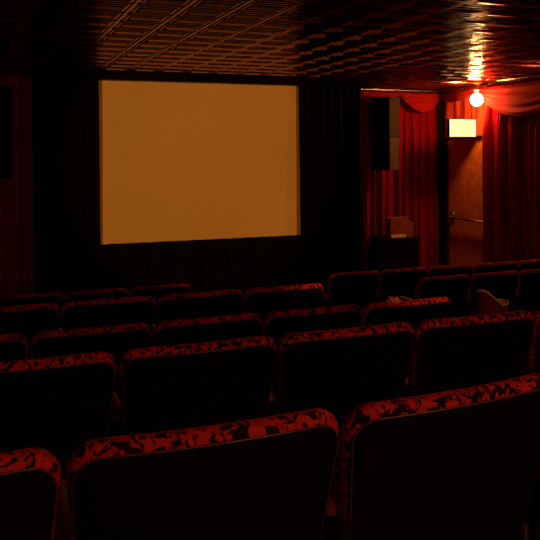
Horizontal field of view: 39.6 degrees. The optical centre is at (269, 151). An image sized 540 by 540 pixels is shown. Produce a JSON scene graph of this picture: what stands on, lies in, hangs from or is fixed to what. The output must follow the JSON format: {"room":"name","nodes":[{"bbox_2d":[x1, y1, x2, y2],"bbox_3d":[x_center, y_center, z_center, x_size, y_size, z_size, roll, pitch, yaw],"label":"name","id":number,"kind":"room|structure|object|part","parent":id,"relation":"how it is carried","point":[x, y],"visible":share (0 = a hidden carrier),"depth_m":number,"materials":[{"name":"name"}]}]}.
{"room":"movie theater","nodes":[
{"label":"movie theater","id":0,"kind":"room"},
{"bbox_2d":[0,72,437,263],"bbox_3d":[-1.079,0.705,9.275,7.800,3.200,0.860,0,0,-21],"label":"wall","id":1,"kind":"structure","parent":0,"point":[0,72],"depth_m":10.96,"materials":[{"name":"black"}]},
{"bbox_2d":[372,97,399,169],"bbox_3d":[1.598,-0.248,10.190,0.270,0.980,0.378,0,0,39],"label":"wall speaker","id":2,"kind":"object","parent":1,"relation":"attached to","point":[385,110],"visible":1,"depth_m":10.04,"materials":[{"name":"black plastic"},{"name":"painted wood"},{"name":"speaker fabric"}]},
{"bbox_2d":[372,98,389,168],"bbox_3d":[1.484,-0.247,10.050,0.262,0.940,0.017,0,0,39],"label":"grille","id":3,"kind":"object","parent":2,"relation":"attached to","point":[380,106],"depth_m":10.04,"materials":[{"name":"black fabric"}]},
{"bbox_2d":[361,89,435,91],"bbox_3d":[1.654,-0.847,10.608,1.730,0.062,0.085,0,0,-21],"label":"trim","id":4,"kind":"structure","parent":1,"relation":"attached to","point":[361,89],"depth_m":10.64,"materials":[{"name":"gold metal"}]},
{"bbox_2d":[0,0,539,90],"bbox_3d":[1.099,-0.881,3.558,7.800,0.016,12.860,0,0,-21],"label":"ceiling","id":5,"kind":"structure","parent":0,"point":[420,45],"depth_m":5.79,"materials":[{"name":"metal"}]},
{"bbox_2d":[0,73,34,295],"bbox_3d":[-3.506,0.611,7.708,2.109,2.910,0.158,0,0,-21],"label":"curtain","id":6,"kind":"object","parent":5,"relation":"hanging from","point":[17,248],"visible":0.7,"depth_m":8.05,"materials":[{"name":"fabric"}]},
{"bbox_2d":[0,84,12,180],"bbox_3d":[-2.880,-0.196,7.708,0.378,0.980,0.270,0,0,29],"label":"wall speaker","id":7,"kind":"object","parent":6,"relation":"attached to","point":[6,161],"visible":1,"depth_m":7.66,"materials":[{"name":"brown"}]},
{"bbox_2d":[33,77,100,327],"bbox_3d":[-2.191,0.610,8.144,0.716,2.900,0.130,0,0,-21],"label":"drape","id":8,"kind":"object","parent":5,"relation":"hanging from","point":[67,232],"visible":0.7,"depth_m":8.15,"materials":[{"name":"black fabric"}]},
{"bbox_2d":[29,69,369,86],"bbox_3d":[-0.645,-0.833,8.555,4.010,0.078,0.030,0,0,-21],"label":"black pelmet","id":9,"kind":"object","parent":5,"relation":"attached to","point":[34,72],"visible":1,"depth_m":8.45,"materials":[{"name":"black"}]},
{"bbox_2d":[99,79,302,243],"bbox_3d":[-0.778,0.127,8.794,2.570,1.933,0.075,0,0,-21],"label":"projection screen","id":10,"kind":"object","parent":5,"relation":"hanging from","point":[180,161],"visible":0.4,"depth_m":8.75,"materials":[{"name":"fabric"}]},
{"bbox_3d":[-0.784,0.127,8.811,2.570,1.933,0.039,0,0,-21],"label":"frame","id":11,"kind":"part","parent":10,"relation":"part of","materials":[{"name":"black"}]},
{"bbox_2d":[300,85,363,294],"bbox_3d":[0.794,0.596,9.258,0.882,2.900,0.133,0,0,-28],"label":"drape","id":12,"kind":"object","parent":5,"relation":"hanging from","point":[331,131],"visible":0.77,"depth_m":9.25,"materials":[{"name":"black fabric"}]},
{"bbox_2d":[361,91,399,102],"bbox_3d":[1.398,-0.752,10.285,0.924,0.154,0.099,0,0,-21],"label":"swag","id":13,"kind":"object","parent":5,"relation":"hanging from","point":[365,96],"visible":0.61,"depth_m":10.28},
{"bbox_2d":[361,90,438,270],"bbox_3d":[1.683,0.592,10.513,1.646,2.900,0.152,0,0,-21],"label":"curtain","id":14,"kind":"object","parent":5,"relation":"hanging from","point":[411,190],"visible":0.48,"depth_m":10.65,"materials":[{"name":"fabric"}]},
{"bbox_2d":[400,93,439,111],"bbox_3d":[2.145,-0.696,10.571,0.685,0.273,0.097,0,0,-21],"label":"swag","id":15,"kind":"object","parent":5,"relation":"hanging from","point":[421,102],"visible":0.98,"depth_m":10.54},
{"bbox_2d":[440,90,474,101],"bbox_3d":[2.520,-0.752,10.278,0.100,0.144,0.804,0,0,-21],"label":"swag","id":16,"kind":"object","parent":5,"relation":"hanging from","point":[452,96],"visible":0.88,"depth_m":10.23},
{"bbox_2d":[447,87,475,136],"bbox_3d":[2.546,-0.531,9.978,0.415,0.662,0.078,0,0,-21],"label":"exit sign","id":17,"kind":"object","parent":5,"relation":"hanging from","point":[460,127],"visible":1,"depth_m":9.95,"materials":[{"name":"white plastic"}]},
{"bbox_3d":[2.542,-0.649,9.986,0.059,0.425,0.059,0,0,-21],"label":"hanging rod","id":18,"kind":"part","parent":17,"relation":"part of","materials":[{"name":"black metal"}]},
{"bbox_2d":[445,92,485,137],"bbox_3d":[2.679,-0.535,10.269,0.055,0.656,1.049,0,0,-21],"label":"curtain","id":19,"kind":"object","parent":5,"relation":"hanging from","point":[452,109],"visible":0.51,"depth_m":10.23,"materials":[{"name":"red fabric"}]},
{"bbox_2d":[470,82,482,105],"bbox_3d":[2.621,-0.736,9.513,0.156,0.304,0.156,0,0,-21],"label":"globe lamp","id":20,"kind":"object","parent":5,"relation":"hanging from","point":[476,99],"visible":1,"depth_m":9.47,"materials":[{"name":"white glass"}]},
{"bbox_3d":[2.621,-0.662,9.513,0.156,0.156,0.156,0,0,-21],"label":"glass globe","id":21,"kind":"part","parent":20,"relation":"part of","materials":[{"name":"white glass"}]},
{"bbox_2d":[482,78,539,262],"bbox_3d":[3.398,0.358,8.075,0.241,2.452,3.539,0,0,-21],"label":"curtain","id":22,"kind":"object","parent":5,"relation":"hanging from","point":[510,144],"visible":0.77,"depth_m":9.13,"materials":[{"name":"fabric"}]},
{"bbox_2d":[479,81,539,115],"bbox_3d":[2.999,-0.625,8.919,0.094,0.402,1.924,0,0,-21],"label":"swag","id":23,"kind":"object","parent":22,"relation":"attached to","point":[519,99],"visible":0.9,"depth_m":9.02},
{"bbox_2d":[438,98,444,265],"bbox_3d":[4.823,0.677,4.925,0.120,3.200,12.960,0,0,-21],"label":"wall","id":24,"kind":"structure","parent":0,"point":[441,104],"depth_m":10.89,"materials":[{"name":"paint"}]},
{"bbox_2d":[438,137,446,265],"bbox_3d":[2.485,0.911,10.757,0.063,2.255,0.151,0,0,-31],"label":"curtain","id":25,"kind":"object","parent":24,"relation":"hanging from","point":[442,178],"visible":0.79,"depth_m":10.76,"materials":[{"name":"black fabric"}]},
{"bbox_2d":[447,136,481,264],"bbox_3d":[2.746,0.900,10.276,0.082,2.275,1.020,0,0,-21],"label":"trim","id":26,"kind":"structure","parent":24,"relation":"attached to","point":[448,179],"depth_m":10.71,"materials":[{"name":"red paint"}]},
{"bbox_2d":[448,137,482,265],"bbox_3d":[2.718,0.920,10.265,0.123,2.235,0.940,0,0,-21],"label":"door","id":27,"kind":"structure","parent":24,"relation":"in","point":[465,154],"depth_m":10.33,"materials":[{"name":"brown paint"}]},
{"bbox_2d":[436,77,539,93],"bbox_3d":[4.720,-0.859,4.888,0.085,0.062,12.960,0,0,-21],"label":"trim","id":28,"kind":"structure","parent":24,"relation":"attached to","point":[484,85],"depth_m":10.10,"materials":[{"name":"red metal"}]},
{"bbox_3d":[1.129,1.829,3.511,7.800,0.932,12.960,0,0,-21],"label":"floor","id":29,"kind":"structure","parent":0,"visible":0},
{"bbox_2d":[0,333,27,361],"bbox_3d":[-1.404,1.227,3.419,0.561,0.846,0.457,0,0,-21],"label":"seat","id":30,"kind":"object","parent":29,"relation":"on","point":[13,347],"visible":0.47,"depth_m":3.31,"materials":[{"name":"fabric"}]},
{"bbox_2d":[0,303,59,358],"bbox_3d":[-1.533,1.285,4.393,0.561,0.846,0.457,0,0,-21],"label":"seat","id":31,"kind":"object","parent":29,"relation":"on","point":[27,320],"visible":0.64,"depth_m":4.24,"materials":[{"name":"patterned fabric"},{"name":"metal"}]},
{"bbox_3d":[-1.484,1.105,4.277,0.552,0.486,0.194,0,0,-21],"label":"backrest","id":32,"kind":"part","parent":31,"relation":"part of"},
{"bbox_2d":[0,447,60,539],"bbox_3d":[-0.699,0.948,1.419,0.561,0.846,0.457,0,0,-21],"label":"seat","id":33,"kind":"object","parent":29,"relation":"on","point":[29,477],"visible":1,"depth_m":1.32,"materials":[{"name":"patterned fabric"},{"name":"metal"}]},
{"bbox_2d":[0,292,62,327],"bbox_3d":[-2.088,1.613,6.467,0.561,0.846,0.457,0,0,-21],"label":"seat","id":34,"kind":"object","parent":29,"relation":"on","point":[55,297],"visible":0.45,"depth_m":6.28,"materials":[{"name":"patterned fabric"},{"name":"metal"}]},
{"bbox_2d":[0,351,115,486],"bbox_3d":[-0.820,1.065,2.506,0.561,0.846,0.457,0,0,-21],"label":"seat","id":35,"kind":"object","parent":29,"relation":"on","point":[57,404],"visible":0.69,"depth_m":2.36,"materials":[{"name":"patterned fabric"},{"name":"metal"}]},
{"bbox_3d":[-0.771,0.885,2.390,0.552,0.486,0.194,0,0,-21],"label":"backrest","id":36,"kind":"part","parent":35,"relation":"part of","materials":[{"name":"red fabric"}]},
{"bbox_3d":[-0.798,0.933,2.461,0.470,0.370,0.117,0,0,-21],"label":"seat","id":37,"kind":"part","parent":35,"relation":"part of","materials":[{"name":"red fabric"}]},
{"bbox_2d":[30,323,150,401],"bbox_3d":[-0.881,1.224,3.619,0.561,0.846,0.457,0,0,-21],"label":"seat","id":38,"kind":"object","parent":29,"relation":"on","point":[116,340],"visible":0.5,"depth_m":3.42,"materials":[{"name":"patterned fabric"},{"name":"metal"}]},
{"bbox_3d":[-0.832,1.044,3.502,0.552,0.486,0.194,0,0,-21],"label":"backrest","id":39,"kind":"part","parent":38,"relation":"part of","materials":[{"name":"fabric"}]},
{"bbox_2d":[60,288,127,329],"bbox_3d":[-1.565,1.610,6.667,0.561,0.846,0.457,0,0,-21],"label":"seat","id":40,"kind":"object","parent":29,"relation":"on","point":[69,296],"visible":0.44,"depth_m":6.46,"materials":[{"name":"patterned fabric"},{"name":"metal"}]},
{"bbox_3d":[-1.517,1.430,6.550,0.552,0.486,0.194,0,0,-21],"label":"backrest","id":41,"kind":"part","parent":40,"relation":"part of","materials":[{"name":"fabric"}]},
{"bbox_2d":[58,296,154,343],"bbox_3d":[-1.010,1.283,4.593,0.561,0.846,0.457,0,0,-21],"label":"seat","id":42,"kind":"object","parent":29,"relation":"on","point":[137,309],"visible":0.45,"depth_m":4.39,"materials":[{"name":"patterned fabric"},{"name":"metal"}]},
{"bbox_3d":[-0.961,1.103,4.476,0.552,0.486,0.194,0,0,-21],"label":"backrest","id":43,"kind":"part","parent":42,"relation":"part of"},
{"bbox_2d":[129,283,189,325],"bbox_3d":[-1.038,1.608,6.868,0.570,0.846,0.457,0,0,-21],"label":"seat","id":44,"kind":"object","parent":29,"relation":"on","point":[156,291],"visible":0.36,"depth_m":6.66,"materials":[{"name":"patterned fabric"},{"name":"metal"}]},
{"bbox_3d":[-0.994,1.428,6.750,0.552,0.486,0.194,0,0,-21],"label":"backrest","id":45,"kind":"part","parent":44,"relation":"part of","materials":[{"name":"fabric"}]},
{"bbox_2d":[108,336,275,436],"bbox_3d":[-0.296,1.062,2.706,0.561,0.846,0.457,0,0,-21],"label":"seat","id":46,"kind":"object","parent":29,"relation":"on","point":[190,385],"visible":0.65,"depth_m":2.52,"materials":[{"name":"patterned fabric"},{"name":"metal"}]},
{"bbox_3d":[-0.564,0.895,2.682,0.046,0.044,0.312,0,0,-21],"label":"armrest","id":47,"kind":"part","parent":46,"relation":"part of","materials":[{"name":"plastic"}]},
{"bbox_3d":[-0.537,1.202,2.616,0.044,0.570,0.390,0,0,-21],"label":"frame","id":48,"kind":"part","parent":46,"relation":"part of","materials":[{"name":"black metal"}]},
{"bbox_2d":[53,408,338,539],"bbox_3d":[-0.176,0.946,1.619,0.561,0.846,0.457,0,0,-21],"label":"seat","id":49,"kind":"object","parent":29,"relation":"on","point":[270,477],"visible":0.96,"depth_m":1.43,"materials":[{"name":"patterned velvet fabric"},{"name":"plastic"},{"name":"metal"}]},
{"bbox_3d":[-0.443,0.778,1.595,0.046,0.044,0.312,0,0,-21],"label":"armrest","id":50,"kind":"part","parent":49,"relation":"part of","materials":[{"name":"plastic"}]},
{"bbox_2d":[150,289,242,346],"bbox_3d":[-0.487,1.280,4.793,0.561,0.846,0.457,0,0,-21],"label":"seat","id":51,"kind":"object","parent":29,"relation":"on","point":[177,306],"visible":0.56,"depth_m":4.59,"materials":[{"name":"patterned fabric"},{"name":"metal"}]},
{"bbox_3d":[-0.438,1.100,4.676,0.552,0.486,0.194,0,0,-21],"label":"backrest","id":52,"kind":"part","parent":51,"relation":"part of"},
{"bbox_2d":[100,235,303,313],"bbox_3d":[-0.720,1.533,8.684,2.451,1.041,0.099,0,0,-21],"label":"curtain","id":53,"kind":"object","parent":29,"relation":"on","point":[243,264],"visible":0.46,"depth_m":8.70,"materials":[{"name":"black fabric"}]},
{"bbox_2d":[153,313,261,346],"bbox_3d":[-0.358,1.222,3.818,0.561,0.846,0.457,0,0,-21],"label":"seat","id":54,"kind":"object","parent":29,"relation":"on","point":[206,329],"visible":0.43,"depth_m":3.61,"materials":[{"name":"patterned velvet fabric"},{"name":"plastic"},{"name":"metal"}]},
{"bbox_2d":[243,283,323,332],"bbox_3d":[0.041,1.278,4.994,0.570,0.846,0.457,0,0,-21],"label":"seat","id":55,"kind":"object","parent":29,"relation":"on","point":[261,301],"visible":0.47,"depth_m":4.79,"materials":[{"name":"patterned velvet fabric"},{"name":"plastic"},{"name":"metal"}]},
{"bbox_3d":[0.085,1.098,4.876,0.552,0.486,0.194,0,0,-21],"label":"backrest","id":56,"kind":"part","parent":55,"relation":"part of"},
{"bbox_2d":[261,304,361,388],"bbox_3d":[0.165,1.219,4.018,0.561,0.846,0.457,0,0,-21],"label":"seat","id":57,"kind":"object","parent":29,"relation":"on","point":[276,324],"visible":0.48,"depth_m":3.81,"materials":[{"name":"patterned velvet fabric"},{"name":"plastic"},{"name":"metal"}]},
{"bbox_3d":[0.214,1.039,3.902,0.552,0.486,0.194,0,0,-21],"label":"backrest","id":58,"kind":"part","parent":57,"relation":"part of","materials":[{"name":"fabric"}]},
{"bbox_2d":[266,322,413,429],"bbox_3d":[0.227,1.060,2.906,0.561,0.846,0.457,0,0,-21],"label":"seat","id":59,"kind":"object","parent":29,"relation":"on","point":[336,371],"visible":0.48,"depth_m":2.72,"materials":[{"name":"patterned velvet fabric"},{"name":"plastic"},{"name":"metal"}]},
{"bbox_3d":[-0.040,0.892,2.882,0.046,0.044,0.312,0,0,-21],"label":"armrest","id":60,"kind":"part","parent":59,"relation":"part of","materials":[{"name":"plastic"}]},
{"bbox_3d":[-0.014,1.199,2.816,0.044,0.570,0.390,0,0,-21],"label":"frame","id":61,"kind":"part","parent":59,"relation":"part of","materials":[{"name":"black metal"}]},
{"bbox_3d":[0.248,0.928,2.861,0.470,0.370,0.117,0,0,-21],"label":"seat","id":62,"kind":"part","parent":59,"relation":"part of","materials":[{"name":"fabric"}]},
{"bbox_2d":[322,270,379,311],"bbox_3d":[0.777,1.599,7.561,0.561,0.846,0.457,0,0,-21],"label":"seat","id":63,"kind":"object","parent":29,"relation":"on","point":[359,288],"visible":0.55,"depth_m":7.38,"materials":[{"name":"patterned velvet fabric"},{"name":"plastic"},{"name":"metal"}]},
{"bbox_3d":[0.536,1.738,7.471,0.044,0.570,0.390,0,0,-21],"label":"frame","id":64,"kind":"part","parent":63,"relation":"part of","materials":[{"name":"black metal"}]},
{"bbox_3d":[0.825,1.419,7.445,0.552,0.486,0.194,0,0,-21],"label":"backrest","id":65,"kind":"part","parent":63,"relation":"part of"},
{"bbox_2d":[368,236,420,273],"bbox_3d":[1.694,1.600,10.226,0.610,0.885,0.380,0,0,-21],"label":"base cabinet","id":66,"kind":"object","parent":29,"relation":"on","point":[386,253],"visible":0.44,"depth_m":10.06,"materials":[{"name":"black paint"}]},
{"bbox_2d":[385,216,414,237],"bbox_3d":[1.778,1.015,10.224,0.381,0.281,0.165,0,0,-21],"label":"wooden box","id":67,"kind":"object","parent":66,"relation":"on","point":[395,227],"visible":1,"depth_m":10.16,"materials":[{"name":"brown wood"}]},
{"bbox_3d":[1.752,1.597,10.057,0.530,0.770,0.014,0,0,-21],"label":"door","id":68,"kind":"part","parent":66,"relation":"part of","materials":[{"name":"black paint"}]},
{"bbox_2d":[375,267,427,301],"bbox_3d":[1.300,1.597,7.761,0.561,0.846,0.457,0,0,-21],"label":"seat","id":69,"kind":"object","parent":29,"relation":"on","point":[392,282],"visible":0.52,"depth_m":7.56,"materials":[{"name":"patterned velvet fabric"},{"name":"plastic"},{"name":"metal"}]},
{"bbox_3d":[1.059,1.736,7.671,0.044,0.570,0.390,0,0,-21],"label":"frame","id":70,"kind":"part","parent":69,"relation":"part of","materials":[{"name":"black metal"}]},
{"bbox_2d":[360,297,451,329],"bbox_3d":[0.693,1.217,4.220,0.570,0.846,0.457,0,0,-21],"label":"seat","id":71,"kind":"object","parent":29,"relation":"on","point":[413,312],"visible":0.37,"depth_m":4.01,"materials":[{"name":"patterned velvet fabric"},{"name":"plastic"},{"name":"metal"}]},
{"bbox_2d":[385,296,400,303],"bbox_3d":[0.657,0.786,3.999,0.090,0.036,0.062,0,0,-21],"label":"crumpled cloth","id":72,"kind":"object","parent":71,"relation":"on","point":[391,300],"visible":1,"depth_m":3.98,"materials":[{"name":"orange fabric"}]},
{"bbox_2d":[321,373,539,539],"bbox_3d":[0.351,0.940,1.820,0.561,0.846,0.457,-1,0,-23],"label":"seat","id":73,"kind":"object","parent":29,"relation":"on","point":[463,463],"visible":0.84,"depth_m":1.63,"materials":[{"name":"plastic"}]},
{"bbox_3d":[0.082,0.777,1.785,0.046,0.044,0.312,-1,0,-23],"label":"armrest","id":74,"kind":"part","parent":73,"relation":"part of","materials":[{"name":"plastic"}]},
{"bbox_3d":[0.116,1.083,1.722,0.044,0.570,0.390,-1,0,-23],"label":"frame","id":75,"kind":"part","parent":73,"relation":"part of","materials":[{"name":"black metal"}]},
{"bbox_3d":[0.372,0.807,1.774,0.470,0.370,0.117,-1,0,-23],"label":"seat","id":76,"kind":"part","parent":73,"relation":"part of","materials":[{"name":"fabric"}]},
{"bbox_2d":[398,274,469,317],"bbox_3d":[1.563,1.568,7.124,0.561,0.846,0.457,0,0,-21],"label":"seat","id":77,"kind":"object","parent":29,"relation":"on","point":[454,287],"visible":0.57,"depth_m":6.96,"materials":[{"name":"fabric"}]},
{"bbox_3d":[1.296,1.400,7.100,0.046,0.044,0.312,0,0,-21],"label":"armrest","id":78,"kind":"part","parent":77,"relation":"part of","materials":[{"name":"plastic"}]},
{"bbox_3d":[1.585,1.436,7.079,0.470,0.370,0.117,0,0,-21],"label":"seat","id":79,"kind":"part","parent":77,"relation":"part of","materials":[{"name":"fabric"}]},
{"bbox_3d":[1.612,1.387,7.008,0.552,0.486,0.194,0,0,-21],"label":"backrest","id":80,"kind":"part","parent":77,"relation":"part of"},
{"bbox_2d":[427,264,473,276],"bbox_3d":[1.823,1.595,7.961,0.561,0.846,0.457,0,0,-21],"label":"seat","id":81,"kind":"object","parent":29,"relation":"on","point":[434,271],"visible":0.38,"depth_m":7.75,"materials":[{"name":"fabric"}]},
{"bbox_2d":[403,310,533,397],"bbox_3d":[0.750,1.058,3.106,0.561,0.846,0.457,0,0,-21],"label":"seat","id":82,"kind":"object","parent":29,"relation":"on","point":[453,353],"visible":0.52,"depth_m":2.91,"materials":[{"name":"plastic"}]},
{"bbox_3d":[0.483,0.890,3.082,0.046,0.044,0.312,0,0,-21],"label":"armrest","id":83,"kind":"part","parent":82,"relation":"part of","materials":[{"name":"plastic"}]},
{"bbox_3d":[0.509,1.197,3.015,0.044,0.570,0.390,0,0,-21],"label":"frame","id":84,"kind":"part","parent":82,"relation":"part of","materials":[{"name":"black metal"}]},
{"bbox_2d":[464,271,518,315],"bbox_3d":[2.086,1.565,7.324,0.561,0.846,0.457,0,0,-21],"label":"seat","id":85,"kind":"object","parent":29,"relation":"on","point":[502,285],"visible":0.55,"depth_m":7.13,"materials":[{"name":"fabric"}]},
{"bbox_3d":[1.846,1.704,7.234,0.044,0.570,0.390,0,0,-21],"label":"frame","id":86,"kind":"part","parent":85,"relation":"part of","materials":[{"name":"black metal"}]},
{"bbox_2d":[476,289,508,314],"bbox_3d":[1.512,1.277,5.094,0.248,0.718,0.110,0,0,-21],"label":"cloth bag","id":87,"kind":"object","parent":29,"relation":"on","point":[487,303],"visible":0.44,"depth_m":5.04,"materials":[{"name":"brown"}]},
{"bbox_2d":[473,261,516,273],"bbox_3d":[2.346,1.592,8.161,0.561,0.846,0.457,0,0,-21],"label":"seat","id":88,"kind":"object","parent":29,"relation":"on","point":[490,267],"visible":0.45,"depth_m":7.94,"materials":[{"name":"fabric"}]},
{"bbox_2d":[512,269,539,315],"bbox_3d":[2.614,1.563,7.526,0.570,0.846,0.457,0,0,-21],"label":"seat","id":89,"kind":"object","parent":29,"relation":"on","point":[527,295],"visible":0.45,"depth_m":7.32,"materials":[{"name":"fabric"}]},
{"bbox_3d":[2.369,1.702,7.434,0.044,0.570,0.390,0,0,-21],"label":"frame","id":90,"kind":"part","parent":89,"relation":"part of","materials":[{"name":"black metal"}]},
{"bbox_3d":[2.658,1.383,7.408,0.552,0.486,0.194,0,0,-21],"label":"backrest","id":91,"kind":"part","parent":89,"relation":"part of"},
{"bbox_2d":[516,259,539,272],"bbox_3d":[2.873,1.589,8.363,0.570,0.846,0.457,0,0,-21],"label":"seat","id":92,"kind":"object","parent":29,"relation":"on","point":[523,264],"visible":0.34,"depth_m":8.11,"materials":[{"name":"fabric"}]},
{"bbox_2d":[523,310,539,375],"bbox_3d":[1.277,1.055,3.308,0.570,0.846,0.457,0,0,-21],"label":"seat","id":93,"kind":"object","parent":29,"relation":"on","point":[532,365],"visible":0.09,"depth_m":3.08,"materials":[{"name":"fabric"}]},
{"bbox_3d":[1.032,1.194,3.215,0.044,0.570,0.390,0,0,-21],"label":"frame","id":94,"kind":"part","parent":93,"relation":"part of","materials":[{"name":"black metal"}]}
]}

